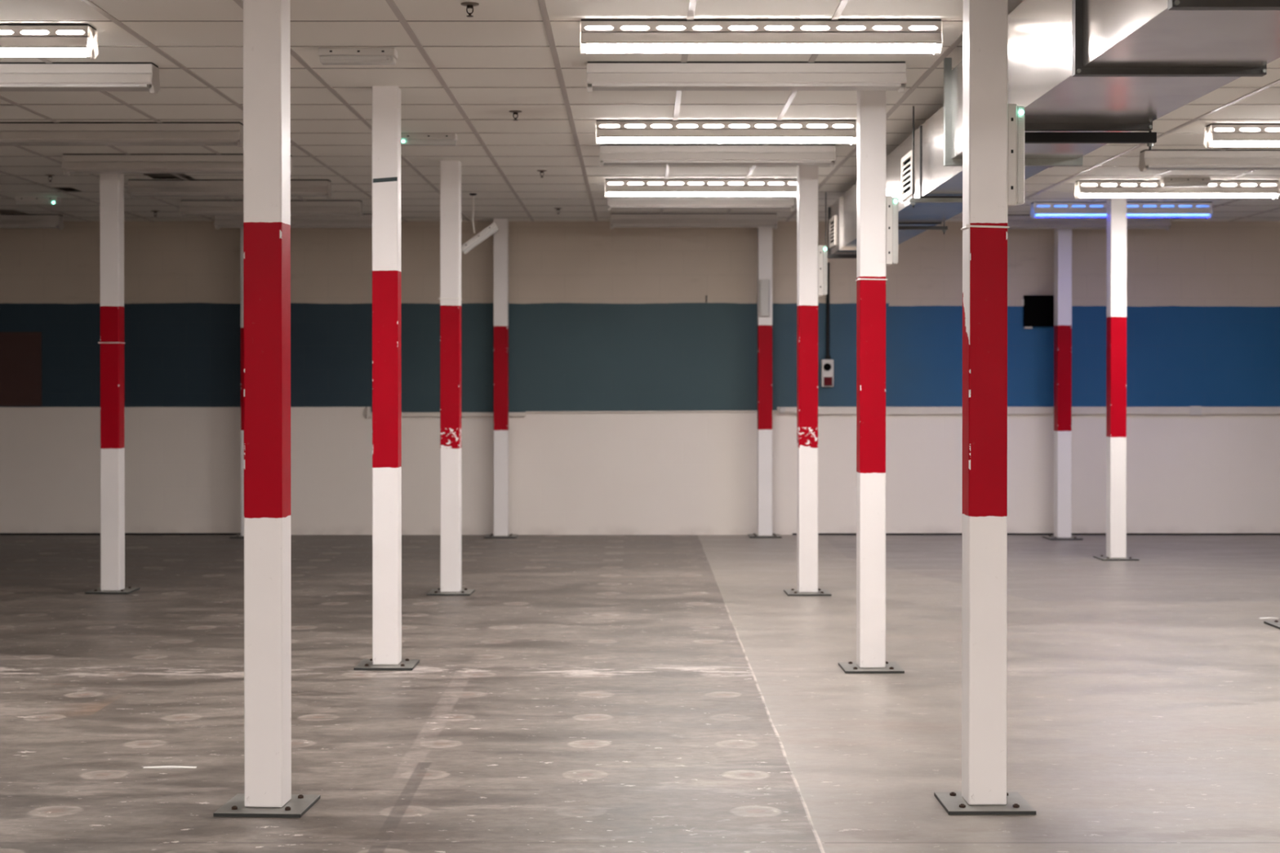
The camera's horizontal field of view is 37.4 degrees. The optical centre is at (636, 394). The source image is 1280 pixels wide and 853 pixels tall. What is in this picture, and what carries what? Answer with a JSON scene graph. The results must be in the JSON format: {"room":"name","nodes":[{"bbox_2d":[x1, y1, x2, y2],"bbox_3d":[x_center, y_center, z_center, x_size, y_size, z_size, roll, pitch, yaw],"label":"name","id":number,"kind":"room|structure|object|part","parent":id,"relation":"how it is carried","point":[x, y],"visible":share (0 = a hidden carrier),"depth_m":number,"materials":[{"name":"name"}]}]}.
{"room":"empty warehouse","nodes":[
{"label":"empty warehouse","id":0,"kind":"room"},
{"bbox_2d":[0,534,1279,852],"bbox_3d":[-1.000,1.546,4.253,21.400,0.200,27.880,0,0,0],"label":"floor","id":1,"kind":"structure","parent":0,"point":[589,693],"depth_m":8.69,"materials":[{"name":"concrete"}]},
{"bbox_2d":[84,173,140,594],"bbox_3d":[-3.644,-0.117,13.166,0.298,2.984,0.298,0,0,1],"label":"column","id":2,"kind":"structure","parent":1,"relation":"on","point":[112,343],"depth_m":13.10,"materials":[{"name":"paint"}]},
{"bbox_3d":[-3.644,1.368,13.178,0.298,0.014,0.298,0,0,1],"label":"plate","id":3,"kind":"part","parent":2,"relation":"part of","materials":[{"name":"metal"}]},
{"bbox_2d":[142,765,196,768],"bbox_3d":[-1.775,1.419,7.206,0.200,0.005,0.022,0,0,-1],"label":"paper scrap","id":4,"kind":"object","parent":1,"relation":"on","point":[164,766],"visible":1,"depth_m":7.20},
{"bbox_2d":[230,227,244,538],"bbox_3d":[-3.628,-0.154,17.736,0.298,2.984,0.298,0,0,0],"label":"column","id":5,"kind":"structure","parent":1,"relation":"on","point":[242,535],"depth_m":17.67,"materials":[{"name":"paint"}]},
{"bbox_3d":[-3.628,1.331,17.748,0.298,0.014,0.298,0,0,0],"label":"plate","id":6,"kind":"part","parent":5,"relation":"part of","materials":[{"name":"metal"}]},
{"bbox_2d":[213,0,319,817],"bbox_3d":[-1.272,-0.064,6.526,0.298,2.984,0.298,0,0,4],"label":"column","id":7,"kind":"structure","parent":1,"relation":"on","point":[267,793],"depth_m":6.46,"materials":[{"name":"paint"}]},
{"bbox_3d":[-1.272,1.421,6.538,0.298,0.014,0.298,0,0,3],"label":"plate","id":8,"kind":"part","parent":7,"relation":"part of","materials":[{"name":"metal"}]},
{"bbox_2d":[353,85,419,671],"bbox_3d":[-1.285,-0.090,9.751,0.298,2.984,0.298,0,0,0],"label":"column","id":9,"kind":"structure","parent":1,"relation":"on","point":[386,100],"depth_m":9.69,"materials":[{"name":"paint"}]},
{"bbox_3d":[-1.285,1.395,9.763,0.298,0.014,0.298,0,0,0],"label":"plate","id":10,"kind":"part","parent":9,"relation":"part of","materials":[{"name":"metal"}]},
{"bbox_2d":[426,160,475,595],"bbox_3d":[-1.280,-0.117,13.066,0.298,2.984,0.298,0,0,2],"label":"column","id":11,"kind":"structure","parent":1,"relation":"on","point":[451,574],"depth_m":13.00,"materials":[{"name":"paint"}]},
{"bbox_3d":[-1.280,1.368,13.078,0.298,0.014,0.298,0,0,2],"label":"plate","id":12,"kind":"part","parent":11,"relation":"part of","materials":[{"name":"metal"}]},
{"bbox_2d":[484,218,518,538],"bbox_3d":[-1.266,-0.154,17.736,0.298,2.984,0.298,0,0,0],"label":"column","id":13,"kind":"structure","parent":1,"relation":"on","point":[500,237],"depth_m":17.67,"materials":[{"name":"paint"}]},
{"bbox_3d":[-1.266,1.331,17.748,0.298,0.014,0.298,0,0,0],"label":"plate","id":14,"kind":"part","parent":13,"relation":"part of","materials":[{"name":"metal"}]},
{"bbox_2d":[747,227,782,537],"bbox_3d":[1.208,-0.154,17.766,0.298,2.984,0.298,0,0,0],"label":"column","id":15,"kind":"structure","parent":1,"relation":"on","point":[764,234],"depth_m":17.70,"materials":[{"name":"paint"}]},
{"bbox_2d":[758,279,769,316],"bbox_3d":[1.195,-0.900,17.659,0.109,0.350,0.066,0,0,0],"label":"emergency light","id":16,"kind":"object","parent":15,"relation":"attached to","point":[763,284],"visible":1,"depth_m":17.62,"materials":[{"name":"white"}]},
{"bbox_3d":[1.208,1.331,17.778,0.298,0.014,0.298,0,0,0],"label":"plate","id":17,"kind":"part","parent":15,"relation":"part of","materials":[{"name":"metal"}]},
{"bbox_2d":[783,164,831,595],"bbox_3d":[1.181,-0.116,13.046,0.298,2.984,0.298,0,0,-1],"label":"column","id":18,"kind":"structure","parent":1,"relation":"on","point":[806,175],"depth_m":12.98,"materials":[{"name":"paint"}]},
{"bbox_3d":[1.181,1.369,13.058,0.298,0.014,0.298,0,0,-1],"label":"plate","id":19,"kind":"part","parent":18,"relation":"part of","materials":[{"name":"metal"}]},
{"bbox_2d":[817,244,827,296],"bbox_3d":[1.281,-0.854,13.041,0.066,0.350,0.109,0,0,0],"label":"emergency light","id":20,"kind":"object","parent":18,"relation":"attached to","point":[822,250],"visible":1,"depth_m":12.99,"materials":[{"name":"white"}]},
{"bbox_2d":[822,245,827,295],"bbox_3d":[1.299,-0.854,13.044,0.030,0.336,0.095,0,0,0],"label":"diffuser","id":21,"kind":"object","parent":20,"relation":"attached to","point":[824,247],"depth_m":13.00,"materials":[{"name":"white"}]},
{"bbox_2d":[838,90,904,673],"bbox_3d":[1.198,-0.089,9.649,0.298,2.984,0.298,0,0,-1],"label":"column","id":22,"kind":"structure","parent":1,"relation":"on","point":[871,167],"depth_m":9.58,"materials":[{"name":"paint"}]},
{"bbox_3d":[1.198,1.396,9.661,0.298,0.014,0.298,0,0,-1],"label":"plate","id":23,"kind":"part","parent":22,"relation":"part of","materials":[{"name":"metal"}]},
{"bbox_2d":[885,195,897,265],"bbox_3d":[1.298,-0.835,9.644,0.066,0.350,0.109,0,0,0],"label":"emergency light","id":24,"kind":"object","parent":22,"relation":"attached to","point":[891,202],"visible":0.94,"depth_m":9.60,"materials":[{"name":"white"}]},
{"bbox_2d":[892,196,897,264],"bbox_3d":[1.316,-0.835,9.647,0.030,0.336,0.095,0,0,0],"label":"diffuser","id":25,"kind":"object","parent":24,"relation":"attached to","point":[895,199],"depth_m":9.60,"materials":[{"name":"white"}]},
{"bbox_2d":[933,0,1035,815],"bbox_3d":[1.208,-0.065,6.562,0.298,2.984,0.298,0,0,0],"label":"column","id":26,"kind":"structure","parent":1,"relation":"on","point":[984,228],"depth_m":6.50,"materials":[{"name":"paint"}]},
{"bbox_3d":[1.208,1.421,6.574,0.298,0.014,0.298,0,0,0],"label":"plate","id":27,"kind":"part","parent":26,"relation":"part of","materials":[{"name":"metal"}]},
{"bbox_2d":[1007,103,1024,207],"bbox_3d":[1.309,-0.827,6.562,0.066,0.350,0.109,0,0,0],"label":"emergency light","id":28,"kind":"object","parent":26,"relation":"attached to","point":[1015,125],"visible":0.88,"depth_m":6.51,"materials":[{"name":"white"}]},
{"bbox_2d":[1015,106,1024,205],"bbox_3d":[1.327,-0.827,6.565,0.030,0.336,0.095,0,0,0],"label":"diffuser","id":29,"kind":"object","parent":28,"relation":"attached to","point":[1020,110],"depth_m":6.52,"materials":[{"name":"white"}]},
{"bbox_2d":[1042,228,1083,540],"bbox_3d":[3.955,-0.152,17.546,0.298,2.984,0.298,0,0,-3],"label":"column","id":30,"kind":"structure","parent":1,"relation":"on","point":[1062,237],"depth_m":17.48,"materials":[{"name":"paint"}]},
{"bbox_3d":[3.955,1.333,17.558,0.298,0.014,0.298,0,0,-3],"label":"plate","id":31,"kind":"part","parent":30,"relation":"part of","materials":[{"name":"metal"}]},
{"bbox_2d":[1093,197,1139,560],"bbox_3d":[3.950,-0.137,15.566,0.298,2.984,0.298,0,0,-2],"label":"column","id":32,"kind":"structure","parent":1,"relation":"on","point":[1116,306],"depth_m":15.50,"materials":[{"name":"paint"}]},
{"bbox_3d":[3.950,1.348,15.578,0.298,0.014,0.298,0,0,-2],"label":"plate","id":33,"kind":"part","parent":32,"relation":"part of","materials":[{"name":"metal"}]},
{"bbox_2d":[1258,617,1278,618],"bbox_3d":[3.911,1.383,11.701,0.115,0.005,0.035,0,0,3],"label":"paper scrap","id":34,"kind":"object","parent":1,"relation":"on","point":[1264,617],"visible":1,"depth_m":11.69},
{"bbox_2d":[1263,620,1279,629],"bbox_3d":[3.955,-0.102,11.316,0.298,2.984,0.298,0,0,0],"label":"column","id":35,"kind":"structure","parent":1,"relation":"on","point":[1276,624],"depth_m":11.37,"materials":[{"name":"paint"}]},
{"bbox_2d":[0,173,1279,534],"bbox_3d":[-1.000,-0.355,18.078,21.400,3.580,0.200,0,0,0],"label":"wall","id":36,"kind":"structure","parent":0,"point":[602,317],"depth_m":17.98,"materials":[{"name":"paint"}]},
{"bbox_2d":[0,332,41,405],"bbox_3d":[-5.990,-0.241,17.969,0.688,0.702,0.018,0,0,0],"label":"board","id":37,"kind":"object","parent":36,"relation":"attached to","point":[20,353],"visible":1,"depth_m":17.96,"materials":[{"name":"wood"}]},
{"bbox_2d":[366,406,525,417],"bbox_3d":[-1.802,0.168,17.957,1.506,0.101,0.050,0,0,0],"label":"trim","id":38,"kind":"structure","parent":36,"relation":"attached to","point":[369,414],"depth_m":17.94,"materials":[{"name":"paint"}]},
{"bbox_2d":[0,533,1279,534],"bbox_3d":[-1.000,1.327,17.985,21.000,0.018,0.012,0,0,0],"label":"baseboard","id":39,"kind":"structure","parent":36,"relation":"attached to","point":[0,533],"depth_m":17.98,"materials":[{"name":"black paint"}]},
{"bbox_2d":[525,410,778,413],"bbox_3d":[0.181,0.166,17.970,2.461,0.031,0.020,0,0,0],"label":"trim","id":40,"kind":"structure","parent":36,"relation":"attached to","point":[615,411],"depth_m":17.96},
{"bbox_2d":[778,407,796,414],"bbox_3d":[1.458,0.158,17.944,0.218,0.076,0.072,0,0,0],"label":"junction","id":41,"kind":"object","parent":36,"relation":"attached to","point":[781,410],"visible":0.9,"depth_m":17.92,"materials":[{"name":"white plastic"}]},
{"bbox_2d":[821,262,833,386],"bbox_3d":[1.813,-0.661,17.933,0.116,1.180,0.084,0,0,0],"label":"wall socket","id":42,"kind":"object","parent":36,"relation":"attached to","point":[827,364],"visible":1,"depth_m":17.92,"materials":[{"name":"white plastic"}]},
{"bbox_2d":[1021,295,1053,328],"bbox_3d":[3.812,-0.782,17.944,0.310,0.315,0.060,0,0,0],"label":"wall box","id":43,"kind":"object","parent":36,"relation":"attached to","point":[1038,310],"visible":0.95,"depth_m":17.93,"materials":[{"name":"metal"}]},
{"bbox_3d":[3.822,-0.791,17.951,0.260,0.268,0.044,0,0,0],"label":"panel","id":44,"kind":"part","parent":43,"relation":"part of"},
{"bbox_2d":[817,406,1279,414],"bbox_3d":[5.535,0.153,17.959,7.929,0.072,0.045,0,0,0],"label":"trim","id":45,"kind":"structure","parent":36,"relation":"attached to","point":[821,410],"depth_m":17.94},
{"bbox_2d":[1190,405,1201,415],"bbox_3d":[5.302,0.153,17.933,0.109,0.087,0.006,0,0,0],"label":"socket plate","id":46,"kind":"object","parent":36,"relation":"attached to","point":[1194,410],"visible":1,"depth_m":17.93,"materials":[{"name":"white plastic"}]},
{"bbox_2d":[0,0,1279,222],"bbox_3d":[-1.000,-1.534,4.228,21.200,0.010,27.680,0,0,0],"label":"ceiling","id":47,"kind":"structure","parent":0,"point":[454,72],"depth_m":10.29,"materials":[{"name":"tile"}]},
{"bbox_2d":[0,213,63,230],"bbox_3d":[-5.990,-1.569,17.238,1.508,0.138,0.163,0,0,0],"label":"fluorescent light","id":48,"kind":"object","parent":47,"relation":"attached to","point":[6,220],"visible":1,"depth_m":17.18,"materials":[{"name":"white metal"}]},
{"bbox_2d":[0,225,57,228],"bbox_3d":[-5.990,-1.526,17.238,1.456,0.017,0.136,0,0,0],"label":"diffuser","id":49,"kind":"object","parent":48,"relation":"attached to","point":[1,226],"depth_m":17.19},
{"bbox_2d":[14,196,60,205],"bbox_3d":[-4.930,-1.593,15.585,0.350,0.066,0.109,0,0,0],"label":"emergency light","id":50,"kind":"object","parent":47,"relation":"attached to","point":[20,201],"visible":1,"depth_m":15.54,"materials":[{"name":"white plastic"}]},
{"bbox_2d":[15,200,59,205],"bbox_3d":[-4.930,-1.575,15.588,0.336,0.030,0.095,0,0,0],"label":"diffuser","id":51,"kind":"object","parent":50,"relation":"attached to","point":[18,202],"depth_m":15.55,"materials":[{"name":"white"}]},
{"bbox_2d":[0,23,98,59],"bbox_3d":[-3.060,-1.495,8.038,1.508,0.138,0.163,0,0,0],"label":"fluorescent light","id":52,"kind":"object","parent":47,"relation":"attached to","point":[16,40],"visible":1,"depth_m":7.98,"materials":[{"name":"white"}]},
{"bbox_2d":[0,48,86,57],"bbox_3d":[-3.060,-1.453,8.039,1.456,0.017,0.136,0,0,0],"label":"diffuser","id":53,"kind":"object","parent":52,"relation":"attached to","point":[4,52],"depth_m":8.00,"materials":[{"name":"white"}]},
{"bbox_2d":[44,174,55,182],"bbox_3d":[-4.300,-1.586,13.888,0.074,0.051,0.074,0,0,0],"label":"sprinkler","id":54,"kind":"object","parent":47,"relation":"attached to","point":[48,175],"visible":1,"depth_m":13.88,"materials":[{"name":"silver metal"}]},
{"bbox_2d":[0,62,159,93],"bbox_3d":[-3.040,-1.503,9.008,1.508,0.138,0.163,0,0,0],"label":"fluorescent light","id":55,"kind":"object","parent":47,"relation":"attached to","point":[14,76],"visible":1,"depth_m":8.95,"materials":[{"name":"white metal"}]},
{"bbox_2d":[0,84,149,91],"bbox_3d":[-3.040,-1.461,9.009,1.456,0.017,0.136,0,0,0],"label":"diffuser","id":56,"kind":"object","parent":55,"relation":"attached to","point":[3,87],"depth_m":8.96,"materials":[{"name":"plastic"}]},
{"bbox_2d":[0,121,243,146],"bbox_3d":[-3.060,-1.520,11.088,1.508,0.138,0.163,0,0,0],"label":"fluorescent light","id":57,"kind":"object","parent":47,"relation":"attached to","point":[11,133],"visible":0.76,"depth_m":11.03,"materials":[{"name":"white metal"}]},
{"bbox_2d":[0,139,237,145],"bbox_3d":[-3.060,-1.477,11.088,1.456,0.017,0.136,0,0,0],"label":"diffuser","id":58,"kind":"object","parent":57,"relation":"attached to","point":[2,142],"depth_m":11.03,"materials":[{"name":"plastic"}]},
{"bbox_2d":[61,153,293,175],"bbox_3d":[-3.060,-1.532,12.638,1.508,0.138,0.163,0,0,0],"label":"fluorescent light","id":59,"kind":"object","parent":47,"relation":"attached to","point":[73,163],"visible":0.77,"depth_m":12.57,"materials":[{"name":"white metal"}]},
{"bbox_2d":[66,168,243,173],"bbox_3d":[-3.060,-1.490,12.639,1.456,0.017,0.136,0,0,0],"label":"diffuser","id":60,"kind":"object","parent":59,"relation":"attached to","point":[68,171],"depth_m":12.57,"materials":[{"name":"plastic"}]},
{"bbox_2d":[127,179,331,198],"bbox_3d":[-3.060,-1.545,14.258,1.508,0.138,0.163,0,0,0],"label":"fluorescent light","id":61,"kind":"object","parent":47,"relation":"attached to","point":[135,188],"visible":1,"depth_m":14.20,"materials":[{"name":"white metal"}]},
{"bbox_2d":[130,193,326,196],"bbox_3d":[-3.060,-1.503,14.258,1.456,0.017,0.136,0,0,0],"label":"diffuser","id":62,"kind":"object","parent":61,"relation":"attached to","point":[131,194],"depth_m":14.21,"materials":[{"name":"plastic"}]},
{"bbox_2d":[179,200,362,217],"bbox_3d":[-3.060,-1.558,15.888,1.508,0.138,0.163,0,0,0],"label":"fluorescent light","id":63,"kind":"object","parent":47,"relation":"attached to","point":[188,207],"visible":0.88,"depth_m":15.83,"materials":[{"name":"white metal"}]},
{"bbox_2d":[182,212,358,215],"bbox_3d":[-3.060,-1.516,15.888,1.456,0.017,0.136,0,0,0],"label":"diffuser","id":64,"kind":"object","parent":63,"relation":"attached to","point":[184,213],"depth_m":15.83,"materials":[{"name":"plastic"}]},
{"bbox_2d":[290,213,372,227],"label":"fluorescent light","id":65,"kind":"object","parent":47,"relation":"attached to","point":[365,220],"depth_m":17.12,"materials":[{"name":"white metal"}]},
{"bbox_2d":[217,225,372,227],"bbox_3d":[-3.060,-1.526,17.188,1.456,0.017,0.136,0,0,0],"label":"diffuser","id":66,"kind":"object","parent":65,"relation":"attached to","point":[218,226],"depth_m":17.12,"materials":[{"name":"plastic"}]},
{"bbox_2d":[317,47,397,64],"bbox_3d":[-1.265,-1.537,8.605,0.350,0.066,0.109,0,0,0],"label":"emergency light","id":67,"kind":"object","parent":47,"relation":"attached to","point":[327,55],"visible":1,"depth_m":8.56,"materials":[{"name":"white plastic"}]},
{"bbox_2d":[319,55,395,64],"bbox_3d":[-1.265,-1.519,8.608,0.336,0.030,0.095,0,0,0],"label":"diffuser","id":68,"kind":"object","parent":67,"relation":"attached to","point":[325,60],"depth_m":8.56,"materials":[{"name":"white"}]},
{"bbox_2d":[400,133,457,145],"bbox_3d":[-1.275,-1.561,11.585,0.350,0.066,0.109,0,0,0],"label":"emergency light","id":69,"kind":"object","parent":47,"relation":"attached to","point":[406,139],"visible":0.87,"depth_m":11.54,"materials":[{"name":"white plastic"}]},
{"bbox_2d":[400,138,456,145],"bbox_3d":[-1.275,-1.543,11.588,0.336,0.030,0.095,0,0,0],"label":"diffuser","id":70,"kind":"object","parent":69,"relation":"attached to","point":[403,141],"depth_m":11.54,"materials":[{"name":"white"}]},
{"bbox_2d":[460,1,479,17],"bbox_3d":[-0.664,-1.535,7.558,0.074,0.051,0.074,0,0,0],"label":"sprinkler","id":71,"kind":"object","parent":47,"relation":"attached to","point":[469,5],"visible":1,"depth_m":7.55,"materials":[{"name":"metal"}]},
{"bbox_3d":[-0.664,-1.534,7.558,0.025,0.041,0.025,0,1,-34],"label":"frame","id":72,"kind":"part","parent":71,"relation":"part of","materials":[{"name":"brown metal"}]},
{"bbox_2d":[461,193,497,253],"bbox_3d":[-1.271,-1.379,15.287,0.312,0.486,0.109,0,0,0],"label":"emergency light","id":73,"kind":"object","parent":47,"relation":"hanging from","point":[491,228],"visible":0.96,"depth_m":15.25,"materials":[{"name":"white"}]},
{"bbox_2d":[462,226,497,253],"bbox_3d":[-1.257,-1.245,15.290,0.336,0.030,0.095,-36,0,0],"label":"diffuser","id":74,"kind":"object","parent":73,"relation":"attached to","point":[482,236],"depth_m":15.24,"materials":[{"name":"white"}]},
{"bbox_2d":[509,110,522,120],"bbox_3d":[-0.675,-1.559,10.588,0.074,0.051,0.074,0,0,0],"label":"sprinkler","id":75,"kind":"object","parent":47,"relation":"attached to","point":[515,112],"visible":1,"depth_m":10.58,"materials":[{"name":"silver metal"}]},
{"bbox_2d":[537,169,546,177],"bbox_3d":[-0.676,-1.583,13.588,0.074,0.051,0.074,0,0,0],"label":"sprinkler","id":76,"kind":"object","parent":47,"relation":"attached to","point":[540,171],"visible":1,"depth_m":13.58,"materials":[{"name":"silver metal"}]},
{"bbox_2d":[610,213,777,228],"bbox_3d":[0.520,-1.568,17.138,1.508,0.138,0.163,0,0,0],"label":"fluorescent light","id":77,"kind":"object","parent":47,"relation":"attached to","point":[617,220],"visible":1,"depth_m":17.07,"materials":[{"name":"white metal"}]},
{"bbox_2d":[613,224,774,227],"bbox_3d":[0.520,-1.526,17.138,1.456,0.017,0.136,0,0,0],"label":"diffuser","id":78,"kind":"object","parent":77,"relation":"attached to","point":[614,225],"depth_m":17.08,"materials":[{"name":"plastic"}]},
{"bbox_2d":[604,177,796,197],"bbox_3d":[0.520,-1.544,14.188,1.508,0.138,0.163,0,0,0],"label":"fluorescent light","id":79,"kind":"object","parent":47,"relation":"attached to","point":[613,186],"visible":0.83,"depth_m":14.12,"materials":[{"name":"white"}]},
{"bbox_2d":[608,192,796,195],"bbox_3d":[0.520,-1.502,14.188,1.456,0.017,0.136,0,0,0],"label":"diffuser","id":80,"kind":"object","parent":79,"relation":"attached to","point":[609,193],"depth_m":14.13,"materials":[{"name":"white"}]},
{"bbox_2d":[607,195,795,210],"bbox_3d":[0.520,-1.553,15.288,1.508,0.138,0.163,0,0,0],"label":"fluorescent light","id":81,"kind":"object","parent":47,"relation":"attached to","point":[613,202],"visible":0.84,"depth_m":15.22,"materials":[{"name":"white metal"}]},
{"bbox_2d":[610,205,791,208],"bbox_3d":[0.520,-1.511,15.288,1.456,0.017,0.136,0,0,0],"label":"diffuser","id":82,"kind":"object","parent":81,"relation":"attached to","point":[611,206],"depth_m":15.22,"materials":[{"name":"plastic"}]},
{"bbox_2d":[599,144,835,167],"bbox_3d":[0.520,-1.528,12.138,1.508,0.138,0.163,0,0,0],"label":"fluorescent light","id":83,"kind":"object","parent":47,"relation":"attached to","point":[609,154],"visible":1,"depth_m":12.07,"materials":[{"name":"white metal"}]},
{"bbox_2d":[603,160,831,164],"bbox_3d":[0.520,-1.486,12.139,1.456,0.017,0.136,0,0,0],"label":"diffuser","id":84,"kind":"object","parent":83,"relation":"attached to","point":[605,162],"depth_m":12.08,"materials":[{"name":"plastic"}]},
{"bbox_2d":[595,120,857,145],"bbox_3d":[0.520,-1.519,10.988,1.508,0.138,0.163,0,0,0],"label":"fluorescent light","id":85,"kind":"object","parent":47,"relation":"attached to","point":[606,131],"visible":1,"depth_m":10.93,"materials":[{"name":"white"}]},
{"bbox_2d":[600,137,852,142],"bbox_3d":[0.520,-1.476,10.989,1.456,0.017,0.136,0,0,0],"label":"diffuser","id":86,"kind":"object","parent":85,"relation":"attached to","point":[602,140],"depth_m":10.93,"materials":[{"name":"white"}]},
{"bbox_2d":[586,61,906,93],"bbox_3d":[0.520,-1.503,8.988,1.508,0.138,0.163,0,0,0],"label":"fluorescent light","id":87,"kind":"object","parent":47,"relation":"attached to","point":[601,75],"visible":1,"depth_m":8.93,"materials":[{"name":"white metal"}]},
{"bbox_2d":[591,83,901,90],"bbox_3d":[0.520,-1.460,8.989,1.456,0.017,0.136,0,0,0],"label":"diffuser","id":88,"kind":"object","parent":87,"relation":"attached to","point":[595,86],"depth_m":8.93,"materials":[{"name":"plastic"}]},
{"bbox_2d":[579,18,942,55],"bbox_3d":[0.520,-1.494,7.938,1.508,0.138,0.163,0,0,0],"label":"fluorescent light","id":89,"kind":"object","parent":47,"relation":"attached to","point":[596,35],"visible":1,"depth_m":7.88,"materials":[{"name":"white metal"}]},
{"bbox_2d":[586,43,936,53],"bbox_3d":[0.520,-1.452,7.939,1.456,0.017,0.136,0,0,0],"label":"diffuser","id":90,"kind":"object","parent":89,"relation":"attached to","point":[590,47],"depth_m":7.88,"materials":[{"name":"white"}]},
{"bbox_2d":[825,192,856,257],"bbox_3d":[1.761,-1.345,15.190,0.518,0.562,0.040,0,0,0],"label":"hanger","id":91,"kind":"object","parent":47,"relation":"hanging from","point":[828,256],"visible":0.23,"depth_m":15.17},
{"bbox_3d":[1.522,-1.345,15.190,0.009,0.562,0.009,0,0,-23],"label":"threaded rod","id":92,"kind":"part","parent":91,"relation":"part of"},
{"bbox_2d":[897,221,947,234],"bbox_3d":[1.766,-1.321,12.290,0.508,0.562,0.040,0,0,0],"label":"hanger","id":93,"kind":"object","parent":47,"relation":"hanging from","point":[944,228],"visible":0.42,"depth_m":12.27,"materials":[{"name":"metal"}]},
{"bbox_2d":[909,106,962,208],"bbox_3d":[1.766,-1.306,10.390,0.528,0.562,0.040,0,0,0],"label":"hanger","id":94,"kind":"object","parent":47,"relation":"hanging from","point":[913,200],"visible":0.55,"depth_m":10.37,"materials":[{"name":"metal"}]},
{"bbox_3d":[1.522,-1.306,10.390,0.009,0.562,0.009,0,0,-23],"label":"threaded rod","id":95,"kind":"part","parent":94,"relation":"part of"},
{"bbox_2d":[827,0,1279,255],"bbox_3d":[1.715,-1.270,6.701,0.626,0.488,17.419,0,0,0],"label":"ventilation duct","id":96,"kind":"object","parent":47,"relation":"hanging from","point":[1074,65],"visible":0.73,"depth_m":6.59,"materials":[{"name":"silver metal"}]},
{"bbox_2d":[829,215,835,248],"bbox_3d":[1.566,-1.296,15.100,0.012,0.230,0.420,0,0,0],"label":"grille","id":97,"kind":"object","parent":96,"relation":"attached to","point":[833,218],"depth_m":15.08,"materials":[{"name":"metal"}]},
{"bbox_2d":[901,149,912,200],"bbox_3d":[1.566,-1.262,10.930,0.012,0.250,0.440,0,0,0],"label":"grille","id":98,"kind":"object","parent":96,"relation":"attached to","point":[907,156],"depth_m":10.94,"materials":[{"name":"metal"}]},
{"bbox_2d":[1007,214,1171,230],"bbox_3d":[4.110,-1.569,17.288,1.508,0.138,0.163,0,0,0],"label":"fluorescent light","id":99,"kind":"object","parent":47,"relation":"attached to","point":[1014,221],"visible":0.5,"depth_m":17.23,"materials":[{"name":"grey metal"}]},
{"bbox_2d":[1008,226,1168,228],"bbox_3d":[4.110,-1.527,17.288,1.456,0.017,0.136,0,0,0],"label":"diffuser","id":100,"kind":"object","parent":99,"relation":"attached to","point":[1011,227],"depth_m":17.23,"materials":[{"name":"plastic"}]},
{"bbox_2d":[1024,129,1156,150],"bbox_3d":[1.712,-1.265,7.490,0.685,0.598,0.040,0,0,0],"label":"hanger","id":101,"kind":"object","parent":47,"relation":"hanging from","point":[1149,138],"visible":0.48,"depth_m":7.47,"materials":[{"name":"black paint"}]},
{"bbox_2d":[1030,201,1213,218],"bbox_3d":[4.110,-1.559,16.038,1.508,0.138,0.163,0,0,0],"label":"fluorescent light","id":102,"kind":"object","parent":47,"relation":"attached to","point":[1038,209],"visible":0.85,"depth_m":15.98,"materials":[{"name":"blue metal"}]},
{"bbox_2d":[1035,213,1209,217],"bbox_3d":[4.110,-1.517,16.038,1.456,0.017,0.136,0,0,0],"label":"diffuser","id":103,"kind":"object","parent":102,"relation":"attached to","point":[1037,215],"depth_m":15.99,"materials":[{"name":"white"}]},
{"bbox_2d":[1074,179,1279,199],"bbox_3d":[4.080,-1.545,14.288,1.508,0.138,0.163,0,0,0],"label":"fluorescent light","id":104,"kind":"object","parent":47,"relation":"attached to","point":[1083,188],"visible":0.88,"depth_m":14.22,"materials":[{"name":"white"}]},
{"bbox_2d":[1080,193,1275,197],"bbox_3d":[4.080,-1.503,14.288,1.456,0.017,0.136,0,0,0],"label":"diffuser","id":105,"kind":"object","parent":104,"relation":"attached to","point":[1082,195],"depth_m":14.22,"materials":[{"name":"white"}]},
{"bbox_2d":[1160,177,1210,186],"bbox_3d":[4.090,-1.581,14.105,0.350,0.066,0.109,0,0,0],"label":"emergency light","id":106,"kind":"object","parent":47,"relation":"attached to","point":[1165,181],"visible":1,"depth_m":14.06,"materials":[{"name":"white"}]},
{"bbox_2d":[1160,182,1208,186],"bbox_3d":[4.090,-1.563,14.108,0.336,0.030,0.095,0,0,0],"label":"diffuser","id":107,"kind":"object","parent":106,"relation":"attached to","point":[1162,184],"depth_m":14.07,"materials":[{"name":"white"}]},
{"bbox_2d":[1138,149,1279,171],"bbox_3d":[4.070,-1.530,12.408,1.508,0.138,0.163,0,0,0],"label":"fluorescent light","id":108,"kind":"object","parent":47,"relation":"attached to","point":[1153,159],"visible":1,"depth_m":12.35,"materials":[{"name":"white metal"}]},
{"bbox_2d":[1146,164,1279,169],"bbox_3d":[4.070,-1.488,12.409,1.456,0.017,0.136,0,0,0],"label":"diffuser","id":109,"kind":"object","parent":108,"relation":"attached to","point":[1148,166],"depth_m":12.35,"materials":[{"name":"plastic"}]},
{"bbox_2d":[1203,123,1279,148],"bbox_3d":[4.120,-1.520,11.148,1.508,0.138,0.163,0,0,0],"label":"fluorescent light","id":110,"kind":"object","parent":47,"relation":"attached to","point":[1215,134],"visible":1,"depth_m":11.09,"materials":[{"name":"white"}]},
{"bbox_2d":[1213,141,1279,146],"bbox_3d":[4.120,-1.478,11.149,1.456,0.017,0.136,0,0,0],"label":"diffuser","id":111,"kind":"object","parent":110,"relation":"attached to","point":[1215,143],"depth_m":11.11,"materials":[{"name":"white"}]}
]}

